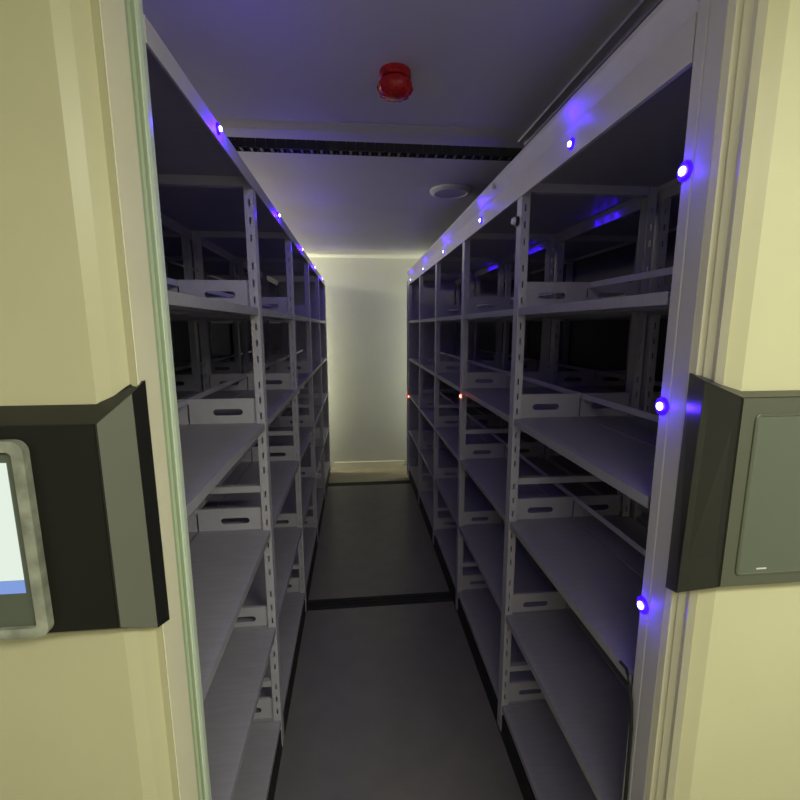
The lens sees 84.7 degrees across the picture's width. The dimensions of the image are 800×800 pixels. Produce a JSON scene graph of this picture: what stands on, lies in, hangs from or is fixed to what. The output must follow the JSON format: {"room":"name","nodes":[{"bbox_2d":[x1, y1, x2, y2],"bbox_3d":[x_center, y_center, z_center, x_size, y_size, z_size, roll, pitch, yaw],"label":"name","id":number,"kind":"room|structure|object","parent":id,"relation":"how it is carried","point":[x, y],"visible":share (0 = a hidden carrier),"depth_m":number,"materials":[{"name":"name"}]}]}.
{"room":"archive storage room","nodes":[
{"label":"archive storage room","id":0,"kind":"room"},
{"bbox_2d":[167,262,233,370],"bbox_3d":[-2.085,0.006,3.507,0.100,3.285,5.700,-1,10,-6],"label":"wall","id":1,"kind":"structure","parent":0,"point":[222,338],"depth_m":4.45,"materials":[{"name":"black"}]},
{"bbox_2d":[308,257,418,467],"bbox_3d":[-0.508,-0.503,6.538,3.652,3.285,0.100,-1,10,-6],"label":"wall","id":2,"kind":"structure","parent":0,"point":[366,298],"depth_m":6.47,"materials":[{"name":"paint"}]},
{"bbox_2d":[335,460,402,467],"bbox_3d":[-0.470,0.985,6.732,1.050,0.084,0.012,-1,10,-6],"label":"baseboard","id":3,"kind":"structure","parent":2,"relation":"attached to","point":[400,462],"depth_m":6.73,"materials":[{"name":"beige paint"}]},
{"bbox_2d":[328,466,409,482],"bbox_3d":[-0.044,1.819,2.285,3.652,0.100,9.100,-1,10,-6],"label":"floor","id":4,"kind":"structure","parent":0,"point":[386,473],"depth_m":6.39,"materials":[{"name":"concrete"}]},
{"bbox_2d":[0,0,330,799],"bbox_3d":[-1.060,0.086,3.504,0.654,2.916,5.530,-1,10,-6],"label":"shelving unit","id":5,"kind":"object","parent":4,"relation":"on","point":[139,661],"visible":1,"depth_m":0.88,"materials":[{"name":"grey paint"}]},
{"bbox_2d":[216,122,221,134],"bbox_3d":[-0.541,-0.815,1.319,0.013,0.034,0.034,-1,10,-6],"label":"indicator light","id":6,"kind":"object","parent":5,"relation":"attached to","point":[218,128],"depth_m":1.31,"materials":[{"name":"blue"}]},
{"bbox_2d":[161,218,280,543],"bbox_3d":[-1.708,0.092,3.472,0.640,2.916,5.466,-1,10,-6],"label":"shelving unit","id":7,"kind":"object","parent":4,"relation":"on","point":[177,243],"visible":0.16,"depth_m":3.84,"materials":[{"name":"grey paint"}]},
{"bbox_2d":[328,480,410,486],"bbox_3d":[-0.422,1.143,6.021,3.600,0.006,0.124,-1,10,-6],"label":"rail","id":8,"kind":"object","parent":4,"relation":"on","point":[399,481],"visible":0.3,"depth_m":6.01,"materials":[{"name":"black metal"}]},
{"bbox_2d":[308,483,448,599],"bbox_3d":[-0.285,1.359,4.731,1.136,0.004,2.500,-1,10,-6],"label":"floor panel","id":9,"kind":"object","parent":4,"relation":"on","point":[374,540],"visible":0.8,"depth_m":4.27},
{"bbox_2d":[306,591,452,610],"bbox_3d":[-0.159,1.573,3.440,3.600,0.006,0.124,-1,10,-6],"label":"rail","id":10,"kind":"object","parent":4,"relation":"on","point":[369,601],"visible":0.3,"depth_m":3.44,"materials":[{"name":"black metal"}]},
{"bbox_2d":[274,601,523,799],"bbox_3d":[-0.008,1.811,2.017,1.136,0.004,2.770,-1,10,-6],"label":"floor panel","id":11,"kind":"object","parent":4,"relation":"on","point":[389,702],"visible":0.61,"depth_m":2.44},
{"bbox_2d":[452,182,680,690],"bbox_3d":[1.308,0.065,3.595,0.639,2.916,5.198,-1,10,-6],"label":"shelving unit","id":12,"kind":"object","parent":4,"relation":"on","point":[619,228],"visible":0.17,"depth_m":3.04,"materials":[{"name":"grey paint"}]},
{"bbox_2d":[407,0,799,799],"bbox_3d":[0.666,0.080,3.510,0.655,2.916,5.241,-1,10,-6],"label":"shelving unit","id":13,"kind":"object","parent":4,"relation":"on","point":[703,95],"visible":1,"depth_m":1.15,"materials":[{"name":"grey paint"}]},
{"bbox_2d":[567,137,574,150],"bbox_3d":[0.552,-0.832,1.428,0.013,0.038,0.039,-1,10,-6],"label":"indicator light","id":14,"kind":"object","parent":13,"relation":"attached to","point":[570,140],"depth_m":1.42,"materials":[{"name":"blue"}]},
{"bbox_2d":[637,596,648,613],"bbox_3d":[0.614,0.520,1.114,0.007,0.043,0.044,-1,10,-6],"label":"indicator light","id":15,"kind":"object","parent":13,"relation":"attached to","point":[642,601],"depth_m":1.10,"materials":[{"name":"blue"}]},
{"bbox_2d":[655,397,668,414],"bbox_3d":[0.613,0.014,1.030,0.007,0.043,0.044,-1,10,-6],"label":"indicator light","id":16,"kind":"object","parent":13,"relation":"attached to","point":[662,403],"depth_m":1.02,"materials":[{"name":"blue"}]},
{"bbox_2d":[677,160,692,181],"bbox_3d":[0.612,-0.493,0.945,0.007,0.043,0.044,-1,10,-6],"label":"indicator light","id":17,"kind":"object","parent":13,"relation":"attached to","point":[685,171],"depth_m":0.94,"materials":[{"name":"blue"}]},
{"bbox_2d":[142,0,654,258],"bbox_3d":[-0.052,-1.323,1.761,3.652,0.100,9.100,-1,10,-6],"label":"ceiling","id":18,"kind":"structure","parent":0,"point":[274,69],"depth_m":1.78,"materials":[{"name":"paint"}]},
{"bbox_2d":[228,137,522,160],"bbox_3d":[-0.133,-1.293,2.217,2.060,0.108,0.076,-1,10,-6],"label":"chain","id":19,"kind":"object","parent":18,"relation":"hanging from","point":[243,144],"visible":0.72,"depth_m":2.21,"materials":[{"name":"black plastic"}]},
{"bbox_2d":[377,62,412,102],"bbox_3d":[-0.019,-1.212,1.691,0.142,0.094,0.142,-1,10,-6],"label":"fire alarm","id":20,"kind":"object","parent":18,"relation":"attached to","point":[394,85],"visible":1,"depth_m":1.65,"materials":[{"name":"red plastic"}]},
{"bbox_2d":[339,122,465,128],"bbox_3d":[0.015,-1.332,2.134,0.620,0.002,0.010,-1,10,-6],"label":"trim","id":21,"kind":"structure","parent":18,"relation":"attached to","point":[339,122],"depth_m":2.13,"materials":[{"name":"paint"}]},
{"bbox_2d":[430,184,471,198],"bbox_3d":[0.366,-1.491,3.151,0.300,0.026,0.300,-1,10,-6],"label":"ceiling speaker","id":22,"kind":"object","parent":18,"relation":"attached to","point":[445,191],"visible":1,"depth_m":3.11,"materials":[{"name":"paint"}]},
{"bbox_2d":[518,0,662,145],"bbox_3d":[0.757,-1.176,1.231,0.050,0.018,2.250,-1,10,-6],"label":"conduit","id":23,"kind":"object","parent":18,"relation":"attached to","point":[651,8],"visible":0.9,"depth_m":1.61,"materials":[{"name":"grey metal"}]},
{"bbox_2d":[501,231,676,391],"bbox_3d":[1.649,-0.065,3.876,0.100,3.285,5.700,-1,10,-6],"label":"wall","id":24,"kind":"structure","parent":0,"point":[599,345],"depth_m":3.54,"materials":[{"name":"black"}]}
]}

